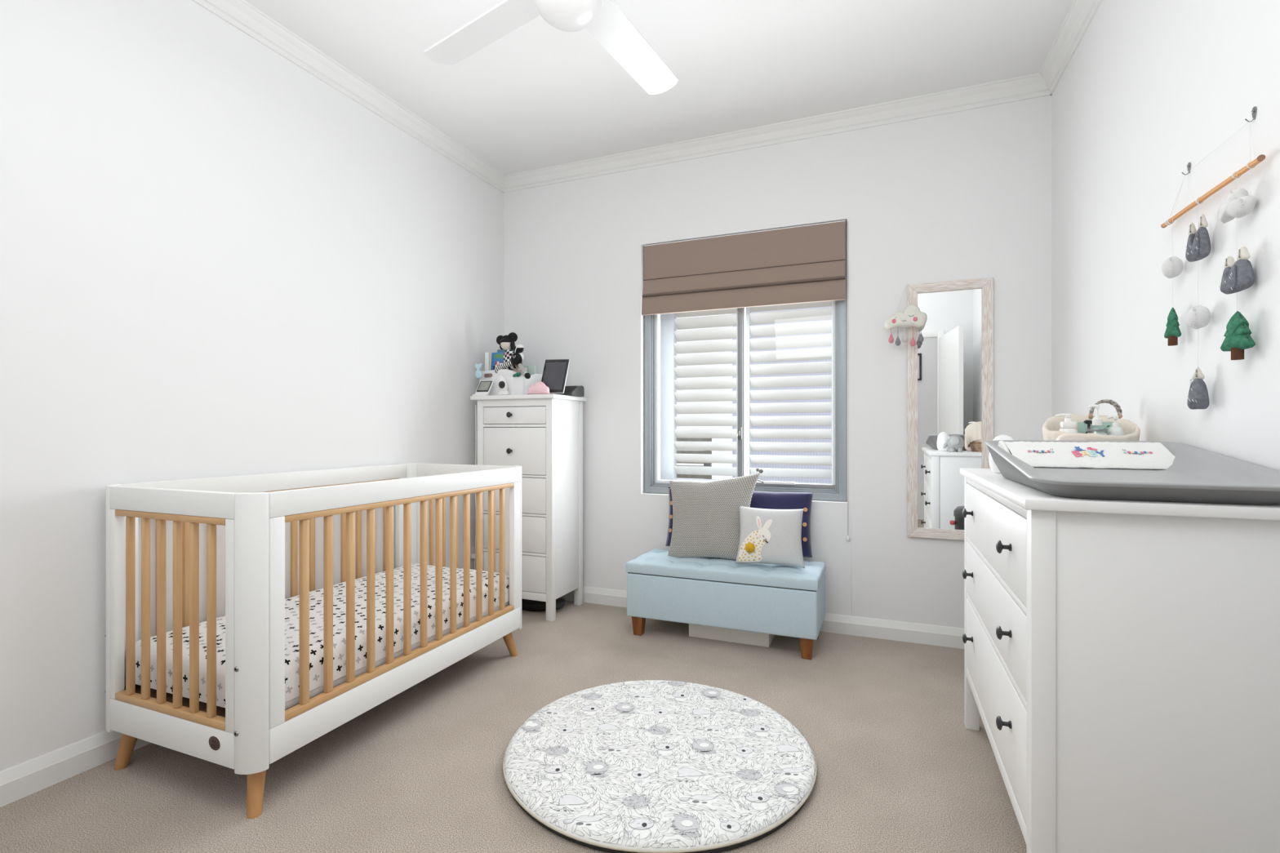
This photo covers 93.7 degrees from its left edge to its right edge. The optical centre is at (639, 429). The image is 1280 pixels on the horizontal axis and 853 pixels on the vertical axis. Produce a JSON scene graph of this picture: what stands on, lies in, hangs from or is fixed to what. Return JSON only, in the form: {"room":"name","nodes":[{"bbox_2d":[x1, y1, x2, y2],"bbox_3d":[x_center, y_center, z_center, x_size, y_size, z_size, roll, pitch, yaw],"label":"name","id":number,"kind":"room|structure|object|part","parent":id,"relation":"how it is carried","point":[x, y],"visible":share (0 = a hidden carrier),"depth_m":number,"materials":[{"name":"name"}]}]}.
{"room":"children's room","nodes":[
{"label":"children's room","id":0,"kind":"room"},
{"bbox_2d":[0,0,503,771],"bbox_3d":[-1.647,-0.295,2.508,0.150,2.790,3.730,0,0,22],"label":"wall","id":1,"kind":"structure","parent":0,"point":[216,260],"depth_m":2.20,"materials":[{"name":"white paint"}]},
{"bbox_2d":[0,730,151,807],"bbox_3d":[-1.575,1.051,2.462,0.016,0.098,3.460,0,0,22],"label":"baseboard","id":2,"kind":"structure","parent":1,"relation":"attached to","point":[21,780],"depth_m":1.87,"materials":[{"name":"white paint"}]},
{"bbox_2d":[191,0,506,192],"bbox_3d":[-1.553,-1.647,2.453,0.064,0.086,3.460,0,0,22],"label":"trim","id":3,"kind":"structure","parent":1,"relation":"attached to","point":[242,15],"depth_m":2.82,"materials":[{"name":"white paint"}]},
{"bbox_2d":[470,546,475,559],"bbox_3d":[-1.052,0.757,3.673,0.065,0.073,0.039,0,0,22],"label":"power socket","id":4,"kind":"object","parent":1,"relation":"attached to","point":[472,549],"visible":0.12,"depth_m":3.67,"materials":[{"name":"white plastic"}]},
{"bbox_2d":[0,600,1026,852],"bbox_3d":[-0.210,1.160,1.200,3.900,0.120,5.060,0,0,22],"label":"floor","id":5,"kind":"structure","parent":0,"point":[900,770],"depth_m":1.93,"materials":[{"name":"carpet"}]},
{"bbox_2d":[105,462,521,818],"bbox_3d":[-1.161,0.640,2.450,0.744,0.920,1.406,0,0,22],"label":"crib","id":6,"kind":"object","parent":5,"relation":"on","point":[254,730],"visible":0.92,"depth_m":1.89,"materials":[{"name":"white paint"}]},
{"bbox_3d":[-1.718,0.576,1.957,0.037,0.792,0.086,0,0,-33],"label":"corner post","id":7,"kind":"part","parent":6,"relation":"part of","materials":[{"name":"white paint"}]},
{"bbox_3d":[-1.672,1.000,1.971,0.056,0.200,0.083,0,0,22],"label":"leg","id":8,"kind":"part","parent":6,"relation":"part of","materials":[{"name":"brown wood"}]},
{"bbox_3d":[-1.420,0.849,1.819,0.530,0.022,0.028,0,0,22],"label":"wood rail","id":9,"kind":"part","parent":6,"relation":"part of","materials":[{"name":"brown wood"}]},
{"bbox_3d":[-1.420,0.264,1.819,0.530,0.020,0.028,0,0,22],"label":"wood rail","id":10,"kind":"part","parent":6,"relation":"part of","materials":[{"name":"brown wood"}]},
{"bbox_3d":[-1.416,0.910,1.817,0.594,0.100,0.028,0,0,22],"label":"rail","id":11,"kind":"part","parent":6,"relation":"part of","materials":[{"name":"white paint"}]},
{"bbox_3d":[-1.416,0.218,1.817,0.594,0.072,0.028,0,0,22],"label":"rail","id":12,"kind":"part","parent":6,"relation":"part of","materials":[{"name":"white paint"}]},
{"bbox_3d":[-1.103,0.576,1.705,0.086,0.792,0.037,0,0,-13],"label":"corner post","id":13,"kind":"part","parent":6,"relation":"part of","materials":[{"name":"white paint"}]},
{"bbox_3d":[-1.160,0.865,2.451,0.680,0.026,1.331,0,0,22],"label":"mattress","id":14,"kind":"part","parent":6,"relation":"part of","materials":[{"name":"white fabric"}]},
{"bbox_3d":[-1.110,1.000,1.742,0.051,0.200,0.099,0,0,-29],"label":"leg","id":15,"kind":"part","parent":6,"relation":"part of","materials":[{"name":"brown wood"}]},
{"bbox_3d":[-1.488,0.218,2.586,0.036,0.072,1.281,0,0,22],"label":"rail","id":16,"kind":"part","parent":6,"relation":"part of","materials":[{"name":"white paint"}]},
{"bbox_2d":[135,563,509,710],"bbox_3d":[-1.159,0.773,2.455,0.658,0.156,1.311,0,0,22],"label":"mattress","id":17,"kind":"object","parent":6,"relation":"on","point":[316,597],"visible":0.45,"depth_m":2.16,"materials":[{"name":"white fabric"}]},
{"bbox_3d":[-1.489,0.264,2.584,0.028,0.019,1.183,0,0,22],"label":"wood rail","id":18,"kind":"part","parent":6,"relation":"part of","materials":[{"name":"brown wood"}]},
{"bbox_3d":[-0.833,0.218,2.317,0.028,0.072,1.282,0,0,22],"label":"rail","id":19,"kind":"part","parent":6,"relation":"part of","materials":[{"name":"white paint"}]},
{"bbox_3d":[-0.833,0.910,2.317,0.028,0.100,1.282,0,0,22],"label":"rail","id":20,"kind":"part","parent":6,"relation":"part of","materials":[{"name":"white paint"}]},
{"bbox_3d":[-0.834,0.849,2.315,0.028,0.021,1.183,0,0,22],"label":"wood rail","id":21,"kind":"part","parent":6,"relation":"part of","materials":[{"name":"brown wood"}]},
{"bbox_3d":[-0.834,0.264,2.315,0.028,0.019,1.183,0,0,22],"label":"wood rail","id":22,"kind":"part","parent":6,"relation":"part of","materials":[{"name":"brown wood"}]},
{"bbox_3d":[-1.218,0.576,3.198,0.086,0.792,0.037,0,0,-13],"label":"corner post","id":23,"kind":"part","parent":6,"relation":"part of","materials":[{"name":"white paint"}]},
{"bbox_3d":[-0.905,0.218,3.085,0.594,0.072,0.028,0,0,22],"label":"rail","id":24,"kind":"part","parent":6,"relation":"part of","materials":[{"name":"white paint"}]},
{"bbox_3d":[-0.641,1.000,2.906,0.099,0.200,0.051,0,0,-17],"label":"leg","id":25,"kind":"part","parent":6,"relation":"part of","materials":[{"name":"brown wood"}]},
{"bbox_3d":[-0.603,0.576,2.946,0.037,0.792,0.086,0,0,-33],"label":"corner post","id":26,"kind":"part","parent":6,"relation":"part of","materials":[{"name":"white paint"}]},
{"bbox_2d":[470,394,586,621],"bbox_3d":[-0.681,0.449,3.702,0.579,1.302,0.420,0,0,22],"label":"chest","id":27,"kind":"object","parent":5,"relation":"on","point":[542,434],"visible":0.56,"depth_m":3.51,"materials":[{"name":"white paint"}]},
{"bbox_2d":[474,404,476,569],"bbox_3d":[-1.009,0.445,3.675,0.014,1.190,0.055,0,0,-27],"label":"power cable","id":28,"kind":"object","parent":27,"relation":"hanging from","point":[475,405],"visible":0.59,"depth_m":3.65,"materials":[{"name":"white plastic"}]},
{"bbox_3d":[-0.959,0.461,3.643,0.042,1.278,0.042,0,0,22],"label":"leg","id":29,"kind":"part","parent":27,"relation":"part of","materials":[{"name":"white paint"}]},
{"bbox_2d":[472,380,493,395],"bbox_3d":[-0.946,-0.249,3.622,0.126,0.094,0.046,0,0,18],"label":"thermometer","id":30,"kind":"object","parent":27,"relation":"on","point":[484,387],"visible":0.97,"depth_m":3.62,"materials":[{"name":"white plastic"}]},
{"bbox_2d":[497,375,511,395],"bbox_3d":[-0.803,-0.261,3.552,0.085,0.118,0.054,0,0,22],"label":"camera","id":31,"kind":"object","parent":27,"relation":"on","point":[503,384],"visible":0.98,"depth_m":3.54,"materials":[{"name":"white plastic"}]},
{"bbox_3d":[-0.767,0.127,3.527,0.033,0.033,0.032,0,0,22],"label":"knob","id":32,"kind":"part","parent":27,"relation":"part of","materials":[{"name":"black metal"}]},
{"bbox_3d":[-0.767,-0.087,3.527,0.033,0.033,0.032,0,0,22],"label":"knob","id":33,"kind":"part","parent":27,"relation":"part of","materials":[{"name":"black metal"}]},
{"bbox_2d":[479,368,542,395],"bbox_3d":[-0.807,-0.282,3.744,0.335,0.160,0.292,0,0,22],"label":"caddy","id":34,"kind":"object","parent":27,"relation":"on","point":[519,385],"visible":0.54,"depth_m":3.63,"materials":[{"name":"white plastic"}]},
{"bbox_2d":[475,363,482,378],"bbox_3d":[-0.984,-0.356,3.657,0.054,0.094,0.022,0,0,22],"label":"comforter","id":35,"kind":"object","parent":34,"relation":"hanging from","point":[478,374],"visible":1,"depth_m":3.65,"materials":[{"name":"blue fabric"}]},
{"bbox_2d":[484,352,490,370],"bbox_3d":[-0.954,-0.345,3.754,0.030,0.272,0.020,0,0,18],"label":"book","id":36,"kind":"object","parent":34,"relation":"in","point":[487,355],"visible":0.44,"depth_m":3.75,"materials":[{"name":"white paper"}]},
{"bbox_2d":[490,351,504,370],"bbox_3d":[-0.868,-0.396,3.738,0.150,0.176,0.034,0,0,29],"label":"book","id":37,"kind":"object","parent":34,"relation":"in","point":[497,358],"visible":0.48,"depth_m":3.75,"materials":[{"name":"blue paper"}]},
{"bbox_2d":[497,348,515,352],"bbox_3d":[-0.845,-0.361,3.821,0.170,0.305,0.023,0,0,30],"label":"picture book","id":38,"kind":"object","parent":34,"relation":"in","point":[498,350],"visible":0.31,"depth_m":3.84,"materials":[{"name":"blue paper"}]},
{"bbox_2d":[493,332,530,378],"bbox_3d":[-0.761,-0.448,3.640,0.342,0.304,0.158,0,0,30],"label":"doll","id":39,"kind":"object","parent":34,"relation":"in","point":[506,342],"visible":0.94,"depth_m":3.68,"materials":[{"name":"black fabric"}]},
{"bbox_3d":[-0.828,-0.377,3.625,0.115,0.072,0.033,0,0,-1],"label":"leg","id":40,"kind":"part","parent":39,"relation":"part of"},
{"bbox_2d":[511,344,524,364],"bbox_3d":[-0.738,-0.450,3.612,0.080,0.122,0.068,0,0,22],"label":"plush","id":41,"kind":"object","parent":39,"relation":"on","point":[517,357],"visible":1,"depth_m":3.59,"materials":[{"name":"black"}]},
{"bbox_3d":[-0.698,-0.358,3.566,0.025,0.079,0.109,0,0,-32],"label":"leg","id":42,"kind":"part","parent":39,"relation":"part of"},
{"bbox_2d":[512,372,520,377],"bbox_3d":[-0.743,-0.325,3.604,0.058,0.036,0.044,0,0,22],"label":"scrunchie","id":43,"kind":"object","parent":34,"relation":"in","point":[517,374],"visible":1,"depth_m":3.59,"materials":[{"name":"teal"}]},
{"bbox_2d":[512,367,526,377],"bbox_3d":[-0.742,-0.309,3.688,0.090,0.142,0.020,0,0,10],"label":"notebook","id":44,"kind":"object","parent":34,"relation":"in","point":[513,370],"visible":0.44,"depth_m":3.69,"materials":[{"name":"white paper"}]},
{"bbox_2d":[523,364,535,375],"bbox_3d":[-0.697,-0.304,3.754,0.100,0.190,0.012,0,0,25],"label":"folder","id":45,"kind":"object","parent":34,"relation":"in","point":[531,370],"visible":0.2,"depth_m":3.74,"materials":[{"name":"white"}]},
{"bbox_3d":[-0.680,0.841,3.691,0.433,0.210,0.337,0,0,22],"label":"drawer","id":46,"kind":"part","parent":27,"relation":"part of","materials":[{"name":"white paint"}]},
{"bbox_3d":[-0.680,0.612,3.691,0.433,0.208,0.337,0,0,22],"label":"drawer","id":47,"kind":"part","parent":27,"relation":"part of","materials":[{"name":"white paint"}]},
{"bbox_3d":[-0.680,0.386,3.691,0.433,0.208,0.337,0,0,22],"label":"drawer","id":48,"kind":"part","parent":27,"relation":"part of","materials":[{"name":"white paint"}]},
{"bbox_3d":[-0.680,0.127,3.691,0.433,0.275,0.337,0,0,22],"label":"drawer","id":49,"kind":"part","parent":27,"relation":"part of","materials":[{"name":"white paint"}]},
{"bbox_3d":[-0.680,-0.083,3.691,0.433,0.100,0.337,0,0,22],"label":"drawer","id":50,"kind":"part","parent":27,"relation":"part of","materials":[{"name":"white paint"}]},
{"bbox_2d":[527,381,550,394],"bbox_3d":[-0.589,-0.240,3.479,0.156,0.076,0.050,0,0,22],"label":"night light","id":51,"kind":"object","parent":27,"relation":"on","point":[539,388],"visible":1,"depth_m":3.46,"materials":[{"name":"pink plastic"}]},
{"bbox_3d":[-0.514,0.461,3.460,0.042,1.278,0.042,0,0,22],"label":"leg","id":52,"kind":"part","parent":27,"relation":"part of","materials":[{"name":"white paint"}]},
{"bbox_2d":[541,359,569,393],"bbox_3d":[-0.508,-0.316,3.563,0.173,0.212,0.075,0,0,22],"label":"tablet","id":53,"kind":"object","parent":27,"relation":"on","point":[554,375],"visible":0.85,"depth_m":3.56,"materials":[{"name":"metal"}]},
{"bbox_2d":[549,386,584,396],"bbox_3d":[-0.448,-0.236,3.664,0.160,0.067,0.160,0,0,22],"label":"dock","id":54,"kind":"object","parent":27,"relation":"on","point":[577,391],"visible":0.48,"depth_m":3.62,"materials":[{"name":"grey plastic"}]},
{"bbox_2d":[564,386,576,391],"bbox_3d":[-0.464,-0.244,3.626,0.146,0.042,0.073,0,0,22],"label":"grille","id":55,"kind":"object","parent":54,"relation":"attached to","point":[567,388],"depth_m":3.61,"materials":[{"name":"grey plastic"}]},
{"bbox_3d":[-0.386,0.461,3.773,0.042,1.278,0.042,0,0,22],"label":"leg","id":56,"kind":"part","parent":27,"relation":"part of","materials":[{"name":"white paint"}]},
{"bbox_2d":[521,596,565,611],"bbox_3d":[-0.647,1.053,3.691,0.389,0.095,0.249,0,0,22],"label":"fabric bag","id":57,"kind":"object","parent":5,"relation":"on","point":[526,605],"visible":0.41,"depth_m":3.60,"materials":[{"name":"black fabric"}]},
{"bbox_2d":[502,680,817,852],"bbox_3d":[0.062,1.079,2.041,1.031,0.042,1.031,0,0,-40],"label":"play mat","id":58,"kind":"object","parent":5,"relation":"on","point":[639,766],"visible":1,"depth_m":1.87,"materials":[{"name":"white fabric"}]},
{"bbox_2d":[625,548,826,659],"bbox_3d":[0.457,0.894,3.195,0.986,0.412,0.412,0,0,22],"label":"storage bench","id":59,"kind":"object","parent":5,"relation":"on","point":[780,600],"visible":0.8,"depth_m":3.01,"materials":[{"name":"blue fabric"}]},
{"bbox_3d":[-0.006,1.047,3.221,0.062,0.106,0.062,0,0,22],"label":"leg","id":60,"kind":"part","parent":59,"relation":"part of","materials":[{"name":"brown wood"}]},
{"bbox_2d":[667,468,763,559],"bbox_3d":[0.399,0.458,3.260,0.523,0.493,0.207,0,0,16],"label":"cushion","id":61,"kind":"object","parent":59,"relation":"on","point":[706,523],"visible":0.93,"depth_m":3.20,"materials":[{"name":"grey fabric"}]},
{"bbox_3d":[0.457,0.725,3.195,0.986,0.073,0.412,0,0,22],"label":"bench lid","id":62,"kind":"part","parent":59,"relation":"part of","materials":[{"name":"blue fabric"}]},
{"bbox_2d":[665,487,813,557],"bbox_3d":[0.545,0.515,3.392,0.836,0.343,0.126,0,0,24],"label":"cushion","id":63,"kind":"object","parent":59,"relation":"on","point":[760,500],"visible":0.3,"depth_m":3.27,"materials":[{"name":"blue fabric"}]},
{"bbox_2d":[735,506,804,568],"bbox_3d":[0.660,0.546,3.060,0.346,0.293,0.155,0,0,5],"label":"cushion","id":64,"kind":"object","parent":59,"relation":"on","point":[766,536],"visible":1,"depth_m":3.01,"materials":[{"name":"white fabric"}]},
{"bbox_3d":[0.805,1.047,2.889,0.062,0.106,0.062,0,0,22],"label":"leg","id":65,"kind":"part","parent":59,"relation":"part of","materials":[{"name":"brown wood"}]},
{"bbox_2d":[688,623,775,647],"bbox_3d":[0.496,1.056,3.207,0.432,0.088,0.228,0,0,22],"label":"storage box","id":66,"kind":"object","parent":5,"relation":"on","point":[695,631],"visible":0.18,"depth_m":3.10,"materials":[{"name":"white"}]},
{"bbox_3d":[0.496,1.023,3.207,0.432,0.022,0.228,0,0,22],"label":"box lid","id":67,"kind":"part","parent":66,"relation":"part of","materials":[{"name":"white"}]},
{"bbox_2d":[960,467,1279,852],"bbox_3d":[1.222,0.623,1.670,0.502,0.955,1.086,0,0,22],"label":"dresser","id":68,"kind":"object","parent":5,"relation":"on","point":[1122,658],"visible":0.93,"depth_m":1.20,"materials":[{"name":"white paint"}]},
{"bbox_3d":[1.121,0.717,2.052,0.032,0.033,0.033,0,0,22],"label":"knob","id":69,"kind":"part","parent":68,"relation":"part of","materials":[{"name":"black metal"}]},
{"bbox_3d":[1.121,0.496,2.052,0.032,0.033,0.033,0,0,22],"label":"knob","id":70,"kind":"part","parent":68,"relation":"part of","materials":[{"name":"black metal"}]},
{"bbox_3d":[1.121,0.286,2.052,0.032,0.033,0.033,0,0,22],"label":"knob","id":71,"kind":"part","parent":68,"relation":"part of","materials":[{"name":"black metal"}]},
{"bbox_3d":[1.225,0.634,2.215,0.044,0.932,0.044,0,0,22],"label":"leg","id":72,"kind":"part","parent":68,"relation":"part of","materials":[{"name":"white paint"}]},
{"bbox_3d":[1.217,0.743,1.672,0.428,0.250,0.966,0,0,22],"label":"drawer","id":73,"kind":"part","parent":68,"relation":"part of","materials":[{"name":"white paint"}]},
{"bbox_3d":[1.217,0.502,1.672,0.428,0.185,0.966,0,0,22],"label":"drawer","id":74,"kind":"part","parent":68,"relation":"part of","materials":[{"name":"white paint"}]},
{"bbox_3d":[1.217,0.292,1.672,0.428,0.191,0.966,0,0,22],"label":"drawer","id":75,"kind":"part","parent":68,"relation":"part of","materials":[{"name":"white paint"}]},
{"bbox_3d":[0.886,0.717,1.461,0.032,0.033,0.033,0,0,22],"label":"knob","id":76,"kind":"part","parent":68,"relation":"part of","materials":[{"name":"black metal"}]},
{"bbox_3d":[0.886,0.496,1.461,0.032,0.033,0.033,0,0,22],"label":"knob","id":77,"kind":"part","parent":68,"relation":"part of","materials":[{"name":"black metal"}]},
{"bbox_3d":[0.886,0.286,1.461,0.032,0.033,0.033,0,0,22],"label":"knob","id":78,"kind":"part","parent":68,"relation":"part of","materials":[{"name":"black metal"}]},
{"bbox_3d":[0.850,0.634,1.271,0.044,0.932,0.044,0,0,22],"label":"leg","id":79,"kind":"part","parent":68,"relation":"part of","materials":[{"name":"white paint"}]},
{"bbox_2d":[1042,399,1140,440],"bbox_3d":[1.447,0.022,1.930,0.256,0.246,0.205,0,0,22],"label":"basket","id":80,"kind":"object","parent":68,"relation":"on","point":[1051,428],"visible":0.28,"depth_m":1.94,"materials":[{"name":"beige fabric"}]},
{"bbox_2d":[1054,413,1078,433],"bbox_3d":[1.372,0.035,1.923,0.054,0.172,0.053,0,0,-21],"label":"pump bottle","id":81,"kind":"object","parent":80,"relation":"in","point":[1068,426],"visible":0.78,"depth_m":1.91,"materials":[{"name":"white plastic"}]},
{"bbox_2d":[1083,419,1092,433],"bbox_3d":[1.447,0.045,1.933,0.036,0.152,0.036,0,0,22],"label":"pump bottle","id":82,"kind":"object","parent":80,"relation":"in","point":[1087,422],"visible":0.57,"depth_m":1.93,"materials":[{"name":"black plastic"}]},
{"bbox_2d":[1077,422,1114,435],"bbox_3d":[1.485,0.048,1.954,0.092,0.146,0.029,0,0,22],"label":"carton","id":83,"kind":"object","parent":80,"relation":"in","point":[1082,426],"visible":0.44,"depth_m":1.94,"materials":[{"name":"green"}]},
{"bbox_2d":[1086,404,1107,435],"bbox_3d":[1.432,0.021,1.879,0.053,0.200,0.053,0,0,22],"label":"pump bottle","id":84,"kind":"object","parent":80,"relation":"in","point":[1096,420],"visible":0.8,"depth_m":1.87,"materials":[{"name":"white plastic"}]},
{"bbox_3d":[1.541,-0.068,1.987,0.093,0.066,0.014,0,0,22],"label":"rope handle","id":85,"kind":"part","parent":80,"relation":"part of","materials":[{"name":"grey fabric"}]},
{"bbox_2d":[1106,415,1124,435],"bbox_3d":[1.486,0.038,1.876,0.042,0.166,0.040,0,0,22],"label":"pump bottle","id":86,"kind":"object","parent":80,"relation":"in","point":[1115,429],"visible":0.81,"depth_m":1.87,"materials":[{"name":"white plastic"}]},
{"bbox_2d":[985,440,1279,505],"bbox_3d":[1.171,0.089,1.481,0.475,0.112,0.715,0,0,21],"label":"changing pad","id":87,"kind":"object","parent":68,"relation":"on","point":[1195,474],"visible":0.8,"depth_m":1.30,"materials":[{"name":"grey plastic"}]},
{"bbox_2d":[997,440,1175,470],"bbox_3d":[1.253,0.073,1.691,0.428,0.079,0.123,0,0,21],"label":"towel","id":88,"kind":"object","parent":87,"relation":"in","point":[1106,455],"visible":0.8,"depth_m":1.66,"materials":[{"name":"white fabric"}]},
{"bbox_2d":[244,0,1073,174],"bbox_3d":[-0.210,-1.750,1.200,3.900,0.120,5.060,0,0,22],"label":"ceiling","id":89,"kind":"structure","parent":0,"point":[540,95],"depth_m":2.74,"materials":[{"name":"white paint"}]},
{"bbox_2d":[423,0,678,94],"bbox_3d":[-0.227,-1.480,1.895,1.029,0.420,1.083,0,0,-9],"label":"ceiling fan","id":90,"kind":"object","parent":89,"relation":"hanging from","point":[604,20],"visible":1,"depth_m":2.10,"materials":[{"name":"white plastic"}]},
{"bbox_3d":[-0.541,-1.400,2.102,0.590,0.030,0.134,0,0,36],"label":"blade","id":91,"kind":"part","parent":90,"relation":"part of","materials":[{"name":"white plastic"}]},
{"bbox_3d":[-0.032,-1.400,2.214,0.134,0.030,0.590,0,0,29],"label":"blade","id":92,"kind":"part","parent":90,"relation":"part of","materials":[{"name":"white plastic"}]},
{"bbox_2d":[503,94,1051,628],"bbox_3d":[0.627,-0.295,3.504,3.300,2.790,0.140,0,0,22],"label":"wall","id":93,"kind":"structure","parent":0,"point":[966,194],"depth_m":3.22,"materials":[{"name":"white paint"}]},
{"bbox_2d":[644,222,847,501],"bbox_3d":[0.587,-0.370,3.519,1.190,1.526,0.103,0,0,22],"label":"window","id":94,"kind":"structure","parent":93,"relation":"in","point":[837,491],"depth_m":3.50,"materials":[{"name":"grey metal"}]},
{"bbox_3d":[0.597,-0.370,3.544,1.066,1.402,0.050,0,0,22],"label":"sash","id":95,"kind":"part","parent":94,"relation":"part of","materials":[{"name":"white"}]},
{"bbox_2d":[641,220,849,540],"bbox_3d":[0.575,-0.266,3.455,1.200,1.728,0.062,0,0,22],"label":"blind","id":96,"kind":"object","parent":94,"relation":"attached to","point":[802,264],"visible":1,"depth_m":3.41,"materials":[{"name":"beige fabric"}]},
{"bbox_3d":[0.566,-1.018,3.455,1.170,0.212,0.016,0,0,22],"label":"panel","id":97,"kind":"part","parent":96,"relation":"part of","materials":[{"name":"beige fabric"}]},
{"bbox_3d":[0.573,-1.121,3.472,1.170,0.018,0.032,0,0,22],"label":"head rail","id":98,"kind":"part","parent":96,"relation":"part of","materials":[{"name":"brown fabric"}]},
{"bbox_3d":[1.117,-0.275,3.221,0.003,1.690,0.002,0,0,22],"label":"pull cord","id":99,"kind":"part","parent":96,"relation":"part of","materials":[{"name":"white fabric"}]},
{"bbox_2d":[660,301,831,484],"bbox_3d":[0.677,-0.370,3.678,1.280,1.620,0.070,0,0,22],"label":"shutter","id":100,"kind":"object","parent":94,"relation":"attached to","point":[669,323],"visible":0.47,"depth_m":3.66,"materials":[{"name":"white"}]},
{"bbox_2d":[561,586,964,648],"bbox_3d":[0.521,1.051,3.463,3.103,0.098,0.016,0,0,22],"label":"baseboard","id":101,"kind":"structure","parent":93,"relation":"attached to","point":[921,633],"depth_m":3.17,"materials":[{"name":"white paint"}]},
{"bbox_2d":[503,72,1052,192],"bbox_3d":[0.512,-1.647,3.441,3.135,0.086,0.064,0,0,22],"label":"trim","id":102,"kind":"structure","parent":93,"relation":"attached to","point":[1030,86],"depth_m":3.30,"materials":[{"name":"white paint"}]},
{"bbox_2d":[906,277,993,540],"bbox_3d":[1.562,-0.098,3.031,0.387,1.303,0.022,0,0,22],"label":"wall mirror","id":103,"kind":"object","parent":93,"relation":"attached to","point":[950,375],"visible":0.75,"depth_m":3.04,"materials":[{"name":"beige wood"}]},
{"bbox_2d":[884,284,927,346],"bbox_3d":[1.354,-0.585,3.060,0.200,0.331,0.071,0,0,22],"label":"plush","id":104,"kind":"object","parent":103,"relation":"hanging from","point":[911,316],"visible":1,"depth_m":3.03,"materials":[{"name":"white fabric"}]},
{"bbox_3d":[1.406,-0.098,3.095,0.049,1.301,0.022,0,0,22],"label":"frame","id":105,"kind":"part","parent":103,"relation":"part of","materials":[{"name":"beige wood"}]},
{"bbox_3d":[1.562,0.529,3.031,0.385,0.049,0.022,0,0,22],"label":"frame rail","id":106,"kind":"part","parent":103,"relation":"part of","materials":[{"name":"beige wood"}]},
{"bbox_2d":[917,288,982,530],"bbox_3d":[1.563,-0.098,3.032,0.297,1.213,0.004,0,0,22],"label":"mirror glass","id":107,"kind":"object","parent":103,"relation":"on","point":[949,355],"depth_m":3.03,"materials":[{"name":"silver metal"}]},
{"bbox_3d":[1.562,-0.725,3.031,0.386,0.049,0.022,0,0,22],"label":"frame rail","id":108,"kind":"part","parent":103,"relation":"part of","materials":[{"name":"beige wood"}]},
{"bbox_3d":[1.719,-0.098,2.967,0.049,1.301,0.022,0,0,22],"label":"frame","id":109,"kind":"part","parent":103,"relation":"part of","materials":[{"name":"beige wood"}]},
{"bbox_2d":[1051,0,1279,471],"bbox_3d":[1.447,-0.295,1.233,0.200,2.790,3.725,0,0,21],"label":"wall","id":110,"kind":"structure","parent":0,"point":[1150,89],"depth_m":1.77,"materials":[{"name":"white paint"}]},
{"bbox_2d":[1039,0,1102,94],"bbox_3d":[1.321,-1.647,1.273,0.064,0.086,3.461,0,0,21],"label":"trim","id":111,"kind":"structure","parent":110,"relation":"attached to","point":[1081,13],"depth_m":2.54,"materials":[{"name":"white paint"}]},
{"bbox_2d":[1181,162,1191,174],"bbox_3d":[1.484,-0.709,1.631,0.018,0.033,0.015,0,0,21],"label":"wall hook","id":112,"kind":"object","parent":110,"relation":"attached to","point":[1188,166],"visible":1,"depth_m":1.63,"materials":[{"name":"silver metal"}]},
{"bbox_3d":[1.492,-0.711,1.629,0.003,0.029,0.015,0,0,21],"label":"hook plate","id":113,"kind":"part","parent":112,"relation":"part of","materials":[{"name":"grey metal"}]},
{"bbox_2d":[1160,120,1265,409],"bbox_3d":[1.415,-0.374,1.511,0.050,0.645,0.464,0,0,21],"label":"mobile","id":114,"kind":"object","parent":112,"relation":"hanging from","point":[1237,276],"depth_m":1.41,"materials":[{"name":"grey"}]},
{"bbox_2d":[1244,106,1257,121],"bbox_3d":[1.377,-0.711,1.354,0.018,0.033,0.015,0,0,21],"label":"wall hook","id":115,"kind":"object","parent":110,"relation":"attached to","point":[1254,111],"visible":1,"depth_m":1.35,"materials":[{"name":"silver metal"}]},
{"bbox_3d":[1.385,-0.713,1.352,0.003,0.029,0.015,0,0,21],"label":"hook plate","id":116,"kind":"part","parent":115,"relation":"part of","materials":[{"name":"grey metal"}]},
{"label":"outside","id":117,"kind":"structure","parent":0,"visible":0},
{"bbox_3d":[1.066,1.460,4.837,6.700,0.120,2.640,0,0,22],"label":"floor","id":118,"kind":"structure","parent":117,"visible":0},
{"bbox_2d":[676,438,711,479],"bbox_3d":[-0.063,0.700,5.906,1.600,1.400,0.080,0,0,22],"label":"fence","id":119,"kind":"object","parent":118,"relation":"on","point":[705,464],"visible":0.08,"depth_m":5.63,"materials":[{"name":"grey wood"}]}
]}

